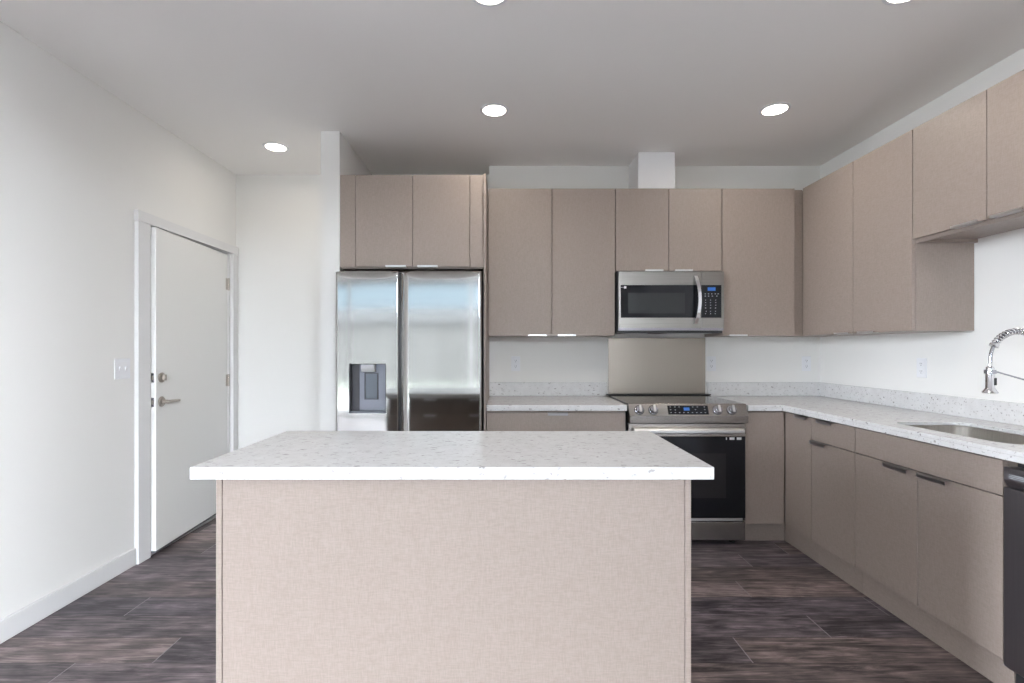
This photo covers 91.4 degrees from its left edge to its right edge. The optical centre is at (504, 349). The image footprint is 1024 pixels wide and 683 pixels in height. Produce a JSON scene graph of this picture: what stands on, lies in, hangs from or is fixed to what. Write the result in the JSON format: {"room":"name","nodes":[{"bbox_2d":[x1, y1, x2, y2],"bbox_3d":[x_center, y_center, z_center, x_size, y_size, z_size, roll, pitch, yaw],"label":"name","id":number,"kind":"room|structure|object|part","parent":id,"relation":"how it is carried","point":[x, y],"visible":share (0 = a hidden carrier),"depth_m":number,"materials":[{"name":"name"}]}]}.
{"room":"kitchen","nodes":[
{"label":"kitchen","id":0,"kind":"room"},
{"bbox_2d":[0,21,235,619],"bbox_3d":[-2.260,-0.077,2.764,0.140,2.700,2.628,0,0,0],"label":"wall","id":1,"kind":"structure","parent":0,"point":[77,161],"depth_m":2.52,"materials":[{"name":"white paint"}]},
{"bbox_2d":[0,548,135,643],"bbox_3d":[-2.182,1.222,2.203,0.014,0.099,1.505,0,0,0],"label":"baseboard","id":2,"kind":"structure","parent":1,"relation":"attached to","point":[22,619],"depth_m":2.46,"materials":[{"name":"white paint"}]},
{"bbox_2d":[114,358,129,378],"bbox_3d":[-2.183,0.110,2.861,0.014,0.116,0.116,0,0,0],"label":"light switch","id":3,"kind":"object","parent":1,"relation":"attached to","point":[121,366],"visible":1,"depth_m":2.86,"materials":[{"name":"white plastic"}]},
{"bbox_2d":[134,221,150,563],"bbox_3d":[-2.177,0.255,3.009,0.026,2.035,0.103,0,0,0],"label":"trim","id":4,"kind":"structure","parent":1,"relation":"attached to","point":[142,231],"depth_m":2.99,"materials":[{"name":"white paint"}]},
{"bbox_2d":[151,515,215,554],"bbox_3d":[-2.249,1.264,3.518,0.142,0.017,0.897,0,0,0],"label":"trim","id":5,"kind":"structure","parent":1,"relation":"attached to","point":[213,517],"depth_m":3.57,"materials":[{"name":"silver metal"}]},
{"bbox_2d":[134,210,238,254],"bbox_3d":[-2.176,-0.795,3.509,0.028,0.063,1.114,0,0,0],"label":"trim","id":6,"kind":"structure","parent":1,"relation":"attached to","point":[139,215],"depth_m":3.37,"materials":[{"name":"white paint"}]},
{"bbox_2d":[151,227,229,552],"bbox_3d":[-2.155,0.251,3.519,0.096,2.004,0.906,0,0,-3],"label":"door","id":7,"kind":"structure","parent":1,"relation":"in","point":[190,282],"depth_m":3.37,"materials":[{"name":"white paint"}]},
{"bbox_3d":[-2.116,0.325,3.160,0.060,0.064,0.137,0,0,-3],"label":"handle","id":8,"kind":"part","parent":7,"relation":"part of","materials":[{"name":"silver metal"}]},
{"bbox_2d":[151,226,229,452],"bbox_3d":[-2.260,0.247,3.518,0.138,2.050,0.932,0,0,0],"label":"trim","id":9,"kind":"structure","parent":1,"relation":"attached to","point":[228,254],"depth_m":3.97,"materials":[{"name":"white paint"}]},
{"bbox_2d":[230,254,237,451],"bbox_3d":[-2.177,0.255,4.026,0.026,2.035,0.068,0,0,0],"label":"trim","id":10,"kind":"structure","parent":1,"relation":"attached to","point":[233,258],"depth_m":3.99,"materials":[{"name":"white paint"}]},
{"bbox_2d":[321,131,371,430],"bbox_3d":[-1.139,-0.077,3.672,0.123,2.700,0.812,0,0,0],"label":"wall partition","id":11,"kind":"structure","parent":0,"point":[338,158],"depth_m":3.27,"materials":[{"name":"white paint"}]},
{"bbox_2d":[236,175,488,448],"bbox_3d":[-2.510,-0.077,4.138,4.780,2.700,0.120,0,0,0],"label":"wall","id":12,"kind":"structure","parent":0,"point":[278,217],"depth_m":4.08,"materials":[{"name":"white paint"}]},
{"bbox_2d":[340,175,483,282],"bbox_3d":[-0.606,-0.836,3.664,0.939,0.610,0.824,0,0,0],"label":"upper cabinet","id":13,"kind":"object","parent":12,"relation":"attached to","point":[401,223],"visible":0.99,"depth_m":3.27,"materials":[{"name":"beige wood"}]},
{"bbox_3d":[-0.786,-0.841,3.277,0.369,0.600,0.019,0,0,0],"label":"door","id":14,"kind":"part","parent":13,"relation":"part of","materials":[{"name":"beige wood"}]},
{"bbox_3d":[-0.709,-0.544,3.268,0.133,0.011,0.034,0,0,0],"label":"handle","id":15,"kind":"part","parent":13,"relation":"part of","materials":[{"name":"silver metal"}]},
{"bbox_3d":[-0.501,-0.544,3.268,0.133,0.011,0.034,0,0,0],"label":"handle","id":16,"kind":"part","parent":13,"relation":"part of","materials":[{"name":"silver metal"}]},
{"bbox_3d":[-0.413,-0.841,3.277,0.370,0.600,0.019,0,0,0],"label":"door","id":17,"kind":"part","parent":13,"relation":"part of","materials":[{"name":"beige wood"}]},
{"bbox_2d":[0,518,992,682],"bbox_3d":[-1.075,1.333,0.475,7.650,0.120,7.650,0,0,0],"label":"floor","id":18,"kind":"structure","parent":0,"point":[763,611],"depth_m":2.27,"materials":[{"name":"brown wood"}]},
{"bbox_2d":[336,271,483,430],"bbox_3d":[-0.604,0.380,3.547,0.916,1.763,0.826,0,0,0],"label":"refrigerator","id":19,"kind":"object","parent":18,"relation":"on","point":[410,344],"visible":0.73,"depth_m":3.14,"materials":[{"name":"grey metal"}]},
{"bbox_3d":[-0.948,0.244,3.195,0.046,0.302,0.006,0,0,0],"label":"panel","id":20,"kind":"part","parent":19,"relation":"part of","materials":[{"name":"grey plastic"}]},
{"bbox_3d":[-0.865,0.346,3.170,0.394,1.683,0.070,0,0,0],"label":"freezer door","id":21,"kind":"part","parent":19,"relation":"part of","materials":[{"name":"metal"}]},
{"bbox_3d":[-0.847,0.233,3.182,0.086,0.170,0.011,0,0,0],"label":"paddle frame","id":22,"kind":"part","parent":19,"relation":"part of","materials":[{"name":"grey plastic"}]},
{"bbox_3d":[-0.837,0.244,3.193,0.175,0.302,0.010,0,0,0],"label":"panel","id":23,"kind":"part","parent":19,"relation":"part of","materials":[{"name":"grey plastic"}]},
{"bbox_3d":[-0.660,0.343,3.183,0.015,1.660,0.035,0,0,0],"label":"pocket handle","id":24,"kind":"part","parent":19,"relation":"part of","materials":[{"name":"black plastic"}]},
{"bbox_3d":[-0.399,0.346,3.170,0.506,1.683,0.070,0,0,0],"label":"fridge door","id":25,"kind":"part","parent":19,"relation":"part of","materials":[{"name":"metal"}]},
{"bbox_2d":[216,480,690,682],"bbox_3d":[-0.159,0.835,1.863,1.477,0.874,0.618,0,0,0],"label":"kitchen island","id":26,"kind":"object","parent":18,"relation":"on","point":[318,581],"visible":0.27,"depth_m":1.56,"materials":[{"name":"beige wood"}]},
{"bbox_3d":[-0.888,0.834,1.852,0.018,0.874,0.596,0,0,0],"label":"panel","id":27,"kind":"part","parent":26,"relation":"part of","materials":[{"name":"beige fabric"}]},
{"bbox_2d":[190,431,713,479],"bbox_3d":[-0.160,0.378,1.863,1.600,0.038,0.679,0,0,0],"label":"island countertop","id":28,"kind":"structure","parent":26,"relation":"on","point":[288,455],"depth_m":1.65,"materials":[{"name":"white stone"}]},
{"bbox_3d":[0.571,0.834,1.852,0.018,0.874,0.596,0,0,0],"label":"panel","id":29,"kind":"part","parent":26,"relation":"part of","materials":[{"name":"beige wood"}]},
{"bbox_2d":[484,173,488,430],"bbox_3d":[-0.127,0.066,3.655,0.014,2.411,0.841,0,0,0],"label":"end panel","id":30,"kind":"object","parent":18,"relation":"on","point":[486,337],"visible":0.34,"depth_m":3.33,"materials":[{"name":"beige wood"}]},
{"bbox_2d":[487,411,624,430],"bbox_3d":[0.337,0.836,3.558,0.907,0.873,0.655,0,0,0],"label":"base cabinet","id":31,"kind":"object","parent":18,"relation":"on","point":[496,420],"visible":0.19,"depth_m":3.26,"materials":[{"name":"beige wood"}]},
{"bbox_2d":[486,382,626,410],"bbox_3d":[0.338,0.326,3.559,0.910,0.142,0.655,0,0,0],"label":"countertop","id":32,"kind":"structure","parent":31,"relation":"on","point":[503,396],"depth_m":3.74,"materials":[{"name":"white stone"}]},
{"bbox_3d":[0.345,0.418,3.252,0.130,0.019,0.043,0,0,0],"label":"handle","id":33,"kind":"part","parent":31,"relation":"part of","materials":[{"name":"silver metal"}]},
{"bbox_2d":[606,394,747,542],"bbox_3d":[1.183,0.807,3.520,0.795,0.930,0.690,0,0,0],"label":"range","id":34,"kind":"object","parent":18,"relation":"on","point":[711,429],"visible":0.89,"depth_m":3.24,"materials":[{"name":"grey metal"}]},
{"bbox_3d":[0.868,0.386,3.209,0.054,0.055,0.045,0,0,0],"label":"knob","id":35,"kind":"part","parent":34,"relation":"part of","materials":[{"name":"silver metal"}]},
{"bbox_3d":[0.958,0.386,3.209,0.054,0.055,0.045,0,0,0],"label":"knob","id":36,"kind":"part","parent":34,"relation":"part of","materials":[{"name":"silver metal"}]},
{"bbox_3d":[1.183,0.346,3.844,0.795,0.008,0.044,0,0,0],"label":"trim","id":37,"kind":"part","parent":34,"relation":"part of","materials":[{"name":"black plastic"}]},
{"bbox_2d":[608,395,740,403],"bbox_3d":[1.183,0.354,3.564,0.766,0.007,0.604,0,0,0],"label":"cooktop","id":38,"kind":"object","parent":34,"relation":"in","point":[625,399],"depth_m":3.50,"materials":[{"name":"black glass"}]},
{"bbox_2d":[627,423,744,519],"bbox_3d":[1.183,0.795,3.262,0.758,0.630,0.045,0,0,0],"label":"oven","id":39,"kind":"object","parent":34,"relation":"in","point":[723,497],"depth_m":3.24,"materials":[{"name":"black"}]},
{"bbox_3d":[1.182,0.389,3.220,0.260,0.055,0.026,0,0,0],"label":"display panel","id":40,"kind":"part","parent":34,"relation":"part of","materials":[{"name":"black glass"}]},
{"bbox_3d":[1.183,0.523,3.215,0.704,0.035,0.050,0,0,0],"label":"handle","id":41,"kind":"part","parent":34,"relation":"part of","materials":[{"name":"silver metal"}]},
{"bbox_3d":[1.183,1.177,3.263,0.758,0.119,0.042,0,0,0],"label":"storage drawer","id":42,"kind":"part","parent":34,"relation":"part of","materials":[{"name":"silver metal"}]},
{"bbox_3d":[1.372,0.386,3.209,0.054,0.055,0.045,0,0,0],"label":"knob","id":43,"kind":"part","parent":34,"relation":"part of","materials":[{"name":"silver metal"}]},
{"bbox_3d":[1.462,0.386,3.209,0.054,0.055,0.045,0,0,0],"label":"knob","id":44,"kind":"part","parent":34,"relation":"part of","materials":[{"name":"silver metal"}]},
{"bbox_2d":[743,411,785,539],"bbox_3d":[2.010,0.836,3.571,0.886,0.873,0.629,0,0,0],"label":"base cabinet","id":45,"kind":"object","parent":18,"relation":"on","point":[764,430],"visible":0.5,"depth_m":3.26,"materials":[{"name":"beige wood"}]},
{"bbox_2d":[707,382,1023,463],"bbox_3d":[2.014,0.326,2.534,0.879,0.142,2.707,0,0,0],"label":"countertop","id":46,"kind":"structure","parent":45,"relation":"on","point":[886,411],"depth_m":2.81,"materials":[{"name":"white stone"}]},
{"bbox_2d":[908,425,1023,456],"bbox_3d":[2.087,0.488,2.182,0.393,0.224,0.623,0,0,0],"label":"sink","id":47,"kind":"object","parent":46,"relation":"in","point":[973,432],"visible":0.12,"depth_m":2.39,"materials":[{"name":"metal"}]},
{"bbox_2d":[981,328,1023,393],"bbox_3d":[2.240,0.132,2.138,0.301,0.453,0.140,0,0,0],"label":"faucet","id":48,"kind":"object","parent":46,"relation":"on","point":[990,380],"visible":1,"depth_m":2.17,"materials":[{"name":"silver metal"}]},
{"bbox_3d":[2.243,0.125,2.180,0.213,0.066,0.007,0,0,0],"label":"holder arm","id":49,"kind":"part","parent":48,"relation":"part of","materials":[{"name":"silver metal"}]},
{"bbox_2d":[785,412,817,562],"bbox_3d":[2.127,0.836,3.154,0.652,0.873,0.350,0,0,0],"label":"base cabinet","id":50,"kind":"object","parent":18,"relation":"on","point":[798,428],"visible":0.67,"depth_m":3.11,"materials":[{"name":"beige wood"}]},
{"bbox_3d":[1.823,0.414,3.060,0.043,0.019,0.120,0,0,0],"label":"handle","id":51,"kind":"part","parent":50,"relation":"part of","materials":[{"name":"silver metal"}]},
{"bbox_2d":[809,418,862,592],"bbox_3d":[2.127,0.836,2.792,0.652,0.873,0.370,0,0,0],"label":"base cabinet","id":52,"kind":"object","parent":18,"relation":"on","point":[833,444],"visible":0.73,"depth_m":2.76,"materials":[{"name":"beige wood"}]},
{"bbox_3d":[1.823,0.547,2.893,0.043,0.019,0.135,0,0,0],"label":"handle","id":53,"kind":"part","parent":52,"relation":"part of","materials":[{"name":"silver metal"}]},
{"bbox_3d":[1.823,0.414,2.830,0.043,0.019,0.130,0,0,0],"label":"handle","id":54,"kind":"part","parent":52,"relation":"part of","materials":[{"name":"silver metal"}]},
{"bbox_3d":[1.837,0.838,2.792,0.019,0.596,0.366,0,0,0],"label":"door","id":55,"kind":"part","parent":52,"relation":"part of","materials":[{"name":"beige wood"}]},
{"bbox_3d":[1.837,0.471,2.792,0.019,0.129,0.366,0,0,0],"label":"drawer","id":56,"kind":"part","parent":52,"relation":"part of","materials":[{"name":"beige wood"}]},
{"bbox_2d":[856,428,1017,682],"bbox_3d":[2.127,0.836,2.219,0.652,0.873,0.773,0,0,0],"label":"base cabinet","id":57,"kind":"object","parent":18,"relation":"on","point":[930,517],"visible":0.85,"depth_m":2.11,"materials":[{"name":"beige wood"}]},
{"bbox_3d":[1.837,0.838,2.409,0.019,0.596,0.389,0,0,0],"label":"door","id":58,"kind":"part","parent":57,"relation":"part of","materials":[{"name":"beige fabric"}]},
{"bbox_3d":[1.823,0.547,2.315,0.043,0.019,0.140,0,0,0],"label":"handle","id":59,"kind":"part","parent":57,"relation":"part of","materials":[{"name":"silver metal"}]},
{"bbox_3d":[1.837,0.471,2.219,0.019,0.129,0.769,0,0,0],"label":"panel","id":60,"kind":"part","parent":57,"relation":"part of","materials":[{"name":"beige wood"}]},
{"bbox_3d":[1.823,0.547,2.118,0.043,0.019,0.141,0,0,0],"label":"handle","id":61,"kind":"part","parent":57,"relation":"part of","materials":[{"name":"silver metal"}]},
{"bbox_3d":[1.837,0.838,2.021,0.019,0.596,0.374,0,0,0],"label":"door","id":62,"kind":"part","parent":57,"relation":"part of","materials":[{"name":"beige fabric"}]},
{"bbox_2d":[1004,463,1023,682],"bbox_3d":[2.123,0.842,1.524,0.604,0.853,0.604,0,0,0],"label":"dishwasher","id":63,"kind":"object","parent":18,"relation":"on","point":[1013,476],"visible":1,"depth_m":1.79,"materials":[{"name":"black metal"}]},
{"bbox_2d":[0,0,1023,174],"bbox_3d":[-1.075,-1.487,0.475,7.650,0.120,7.650,0,0,0],"label":"ceiling","id":64,"kind":"structure","parent":0,"point":[406,83],"depth_m":2.58,"materials":[{"name":"white paint"}]},
{"bbox_2d":[262,142,288,151],"bbox_3d":[-1.611,-1.423,3.523,0.172,0.006,0.172,0,0,0],"label":"recessed light","id":65,"kind":"object","parent":64,"relation":"in","point":[272,146],"visible":1,"depth_m":3.51,"materials":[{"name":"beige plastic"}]},
{"bbox_2d":[265,144,285,150],"bbox_3d":[-1.611,-1.424,3.523,0.134,0.004,0.134,0,0,0],"label":"diffuser","id":66,"kind":"object","parent":65,"relation":"attached to","point":[272,147],"depth_m":3.52,"materials":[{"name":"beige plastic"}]},
{"bbox_2d":[472,0,506,6],"bbox_3d":[-0.060,-1.423,1.995,0.172,0.006,0.172,0,0,0],"label":"recessed light","id":67,"kind":"object","parent":64,"relation":"in","point":[486,3],"visible":1,"depth_m":2.05,"materials":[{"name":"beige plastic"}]},
{"bbox_2d":[478,0,501,3],"bbox_3d":[-0.060,-1.424,1.995,0.134,0.004,0.134,0,0,0],"label":"diffuser","id":68,"kind":"object","parent":67,"relation":"attached to","point":[479,1],"depth_m":2.05,"materials":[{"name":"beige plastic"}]},
{"bbox_2d":[480,103,508,116],"bbox_3d":[-0.060,-1.423,2.980,0.172,0.006,0.172,0,0,0],"label":"recessed light","id":69,"kind":"object","parent":64,"relation":"in","point":[491,109],"visible":1,"depth_m":2.97,"materials":[{"name":"white plastic"}]},
{"bbox_2d":[483,105,505,115],"bbox_3d":[-0.060,-1.424,2.980,0.134,0.004,0.134,0,0,0],"label":"diffuser","id":70,"kind":"object","parent":69,"relation":"attached to","point":[488,110],"depth_m":2.98,"materials":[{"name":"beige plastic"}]},
{"bbox_2d":[759,102,790,115],"bbox_3d":[1.606,-1.423,2.970,0.172,0.006,0.172,0,0,0],"label":"recessed light","id":71,"kind":"object","parent":64,"relation":"in","point":[774,109],"visible":1,"depth_m":2.96,"materials":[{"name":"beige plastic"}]},
{"bbox_2d":[762,104,787,114],"bbox_3d":[1.606,-1.424,2.970,0.134,0.004,0.134,0,0,0],"label":"diffuser","id":72,"kind":"object","parent":71,"relation":"attached to","point":[772,109],"depth_m":2.96,"materials":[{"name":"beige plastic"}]},
{"bbox_2d":[881,0,912,4],"bbox_3d":[1.603,-1.423,1.985,0.172,0.006,0.172,0,0,0],"label":"recessed light","id":73,"kind":"object","parent":64,"relation":"in","point":[887,2],"visible":1,"depth_m":2.05,"materials":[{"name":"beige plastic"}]},
{"bbox_2d":[888,0,906,2],"bbox_3d":[1.603,-1.424,1.985,0.134,0.004,0.134,0,0,0],"label":"diffuser","id":74,"kind":"object","parent":73,"relation":"attached to","point":[889,1],"depth_m":2.04,"materials":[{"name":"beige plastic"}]},
{"bbox_2d":[489,166,819,396],"bbox_3d":[1.168,-0.077,4.044,2.574,2.700,0.312,0,0,0],"label":"wall","id":75,"kind":"structure","parent":0,"point":[542,359],"depth_m":3.89,"materials":[{"name":"white paint"}]},
{"bbox_2d":[511,356,519,370],"bbox_3d":[0.087,0.110,3.884,0.070,0.114,0.008,0,0,0],"label":"power outlet","id":76,"kind":"object","parent":75,"relation":"attached to","point":[515,360],"visible":1,"depth_m":3.88,"materials":[{"name":"white plastic"}]},
{"bbox_2d":[488,188,614,336],"bbox_3d":[0.337,-0.623,3.720,0.906,1.054,0.334,0,0,0],"label":"upper cabinet","id":77,"kind":"object","parent":75,"relation":"attached to","point":[551,252],"visible":1,"depth_m":3.57,"materials":[{"name":"beige wood"}]},
{"bbox_3d":[0.111,-0.625,3.579,0.450,1.051,0.019,0,0,0],"label":"door","id":78,"kind":"part","parent":77,"relation":"part of","materials":[{"name":"beige wood"}]},
{"bbox_3d":[0.233,-0.102,3.570,0.130,0.011,0.034,0,0,0],"label":"handle","id":79,"kind":"part","parent":77,"relation":"part of","materials":[{"name":"silver metal"}]},
{"bbox_3d":[0.444,-0.102,3.570,0.128,0.011,0.034,0,0,0],"label":"handle","id":80,"kind":"part","parent":77,"relation":"part of","materials":[{"name":"silver metal"}]},
{"bbox_3d":[0.564,-0.625,3.579,0.448,1.051,0.019,0,0,0],"label":"door","id":81,"kind":"part","parent":77,"relation":"part of","materials":[{"name":"beige wood"}]},
{"bbox_2d":[608,338,704,393],"bbox_3d":[1.183,0.130,3.885,0.754,0.439,0.005,0,0,0],"label":"panel","id":82,"kind":"object","parent":75,"relation":"attached to","point":[635,365],"visible":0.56,"depth_m":3.88,"materials":[{"name":"metal"}]},
{"bbox_2d":[615,188,721,271],"bbox_3d":[1.172,-0.854,3.720,0.760,0.592,0.334,0,0,0],"label":"upper cabinet","id":83,"kind":"object","parent":75,"relation":"attached to","point":[657,229],"visible":0.78,"depth_m":3.57,"materials":[{"name":"beige wood"}]},
{"bbox_3d":[0.982,-0.856,3.579,0.376,0.589,0.019,0,0,0],"label":"door","id":84,"kind":"part","parent":83,"relation":"part of","materials":[{"name":"beige wood"}]},
{"bbox_2d":[629,152,674,188],"bbox_3d":[1.099,-1.288,3.750,0.266,0.275,0.274,0,0,0],"label":"duct cover","id":85,"kind":"object","parent":83,"relation":"on","point":[647,169],"visible":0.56,"depth_m":3.61,"materials":[{"name":"white paint"}]},
{"bbox_3d":[1.066,-0.564,3.570,0.128,0.011,0.034,0,0,0],"label":"handle","id":86,"kind":"part","parent":83,"relation":"part of","materials":[{"name":"silver metal"}]},
{"bbox_2d":[615,271,723,333],"bbox_3d":[1.175,-0.336,3.683,0.751,0.442,0.409,0,0,0],"label":"microwave","id":87,"kind":"object","parent":83,"relation":"attached to","point":[646,302],"visible":1,"depth_m":3.53,"materials":[{"name":"silver metal"}]},
{"bbox_3d":[1.096,-0.340,3.545,0.551,0.231,0.026,0,0,0],"label":"door glass","id":88,"kind":"part","parent":87,"relation":"part of","materials":[{"name":"black glass"}]},
{"bbox_3d":[1.097,-0.352,3.545,0.582,0.398,0.030,0,0,0],"label":"door","id":89,"kind":"part","parent":87,"relation":"part of","materials":[{"name":"metal"}]},
{"bbox_3d":[1.178,-0.143,3.547,0.744,0.016,0.027,0,0,0],"label":"trim","id":90,"kind":"part","parent":87,"relation":"part of","materials":[{"name":"silver metal"}]},
{"bbox_3d":[1.354,-0.349,3.505,0.029,0.340,0.062,0,0,-19],"label":"handle","id":91,"kind":"part","parent":87,"relation":"part of","materials":[{"name":"silver metal"}]},
{"bbox_3d":[1.461,-0.340,3.545,0.142,0.231,0.026,0,0,0],"label":"control panel","id":92,"kind":"part","parent":87,"relation":"part of","materials":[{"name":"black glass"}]},
{"bbox_3d":[1.470,-0.352,3.545,0.160,0.398,0.030,0,0,0],"label":"control frame","id":93,"kind":"part","parent":87,"relation":"part of","materials":[{"name":"metal"}]},
{"bbox_3d":[1.278,-0.564,3.570,0.125,0.011,0.034,0,0,0],"label":"handle","id":94,"kind":"part","parent":83,"relation":"part of","materials":[{"name":"silver metal"}]},
{"bbox_3d":[1.362,-0.856,3.579,0.376,0.589,0.019,0,0,0],"label":"door","id":95,"kind":"part","parent":83,"relation":"part of","materials":[{"name":"beige wood"}]},
{"bbox_2d":[707,356,715,370],"bbox_3d":[1.607,0.110,3.884,0.070,0.114,0.008,0,0,0],"label":"power outlet","id":96,"kind":"object","parent":75,"relation":"attached to","point":[711,360],"visible":1,"depth_m":3.88,"materials":[{"name":"white plastic"}]},
{"bbox_2d":[704,188,829,336],"bbox_3d":[2.004,-0.623,3.720,0.900,1.054,0.334,0,0,0],"label":"upper cabinet","id":97,"kind":"object","parent":75,"relation":"attached to","point":[762,228],"visible":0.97,"depth_m":3.57,"materials":[{"name":"beige wood"}]},
{"bbox_3d":[1.664,-0.102,3.570,0.128,0.011,0.034,0,0,0],"label":"handle","id":98,"kind":"part","parent":97,"relation":"part of","materials":[{"name":"silver metal"}]},
{"bbox_3d":[1.814,-0.625,3.579,0.516,1.051,0.019,0,0,0],"label":"door","id":99,"kind":"part","parent":97,"relation":"part of","materials":[{"name":"beige wood"}]},
{"bbox_2d":[802,356,810,370],"bbox_3d":[2.345,0.110,3.884,0.070,0.114,0.008,0,0,0],"label":"power outlet","id":100,"kind":"object","parent":75,"relation":"attached to","point":[806,360],"visible":1,"depth_m":3.88,"materials":[{"name":"white plastic"}]},
{"bbox_2d":[820,48,1023,402],"bbox_3d":[2.530,-0.077,0.440,0.150,2.700,7.520,0,0,0],"label":"wall","id":101,"kind":"structure","parent":0,"point":[957,361],"depth_m":2.70,"materials":[{"name":"white paint"}]},
{"bbox_2d":[803,130,973,335],"bbox_3d":[2.284,-0.623,3.100,0.340,1.054,0.976,0,0,0],"label":"upper cabinet","id":102,"kind":"object","parent":101,"relation":"attached to","point":[865,272],"visible":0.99,"depth_m":2.87,"materials":[{"name":"beige wood"}]},
{"bbox_3d":[2.139,-0.625,3.316,0.019,1.051,0.511,0,0,0],"label":"door","id":103,"kind":"part","parent":102,"relation":"part of","materials":[{"name":"beige wood"}]},
{"bbox_3d":[2.130,-0.102,2.935,0.034,0.011,0.130,0,0,0],"label":"handle","id":104,"kind":"part","parent":102,"relation":"part of","materials":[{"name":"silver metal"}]},
{"bbox_3d":[2.139,-0.625,2.834,0.019,1.051,0.440,0,0,0],"label":"door","id":105,"kind":"part","parent":102,"relation":"part of","materials":[{"name":"beige wood"}]},
{"bbox_2d":[917,358,926,377],"bbox_3d":[2.450,0.108,2.938,0.008,0.114,0.070,0,0,0],"label":"power outlet","id":106,"kind":"object","parent":101,"relation":"attached to","point":[921,362],"visible":1,"depth_m":2.93,"materials":[{"name":"white plastic"}]},
{"bbox_2d":[913,69,1023,242],"bbox_3d":[2.284,-0.853,2.205,0.340,0.595,0.810,0,0,0],"label":"upper cabinet","id":107,"kind":"object","parent":101,"relation":"attached to","point":[968,159],"visible":1,"depth_m":2.29,"materials":[{"name":"beige wood"}]},
{"bbox_3d":[2.139,-0.863,2.409,0.019,0.575,0.397,0,0,0],"label":"door","id":108,"kind":"part","parent":107,"relation":"part of","materials":[{"name":"beige wood"}]},
{"bbox_3d":[2.130,-0.578,2.305,0.034,0.011,0.134,0,0,0],"label":"handle","id":109,"kind":"part","parent":107,"relation":"part of","materials":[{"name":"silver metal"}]},
{"bbox_3d":[2.302,-0.565,2.205,0.304,0.020,0.810,0,0,0],"label":"rail","id":110,"kind":"part","parent":107,"relation":"part of","materials":[{"name":"beige wood"}]},
{"bbox_3d":[2.139,-0.863,2.005,0.019,0.575,0.405,0,0,0],"label":"door","id":111,"kind":"part","parent":107,"relation":"part of","materials":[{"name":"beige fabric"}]},
{"bbox_3d":[2.130,-0.578,2.112,0.034,0.011,0.135,0,0,0],"label":"handle","id":112,"kind":"part","parent":107,"relation":"part of","materials":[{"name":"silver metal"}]}
]}

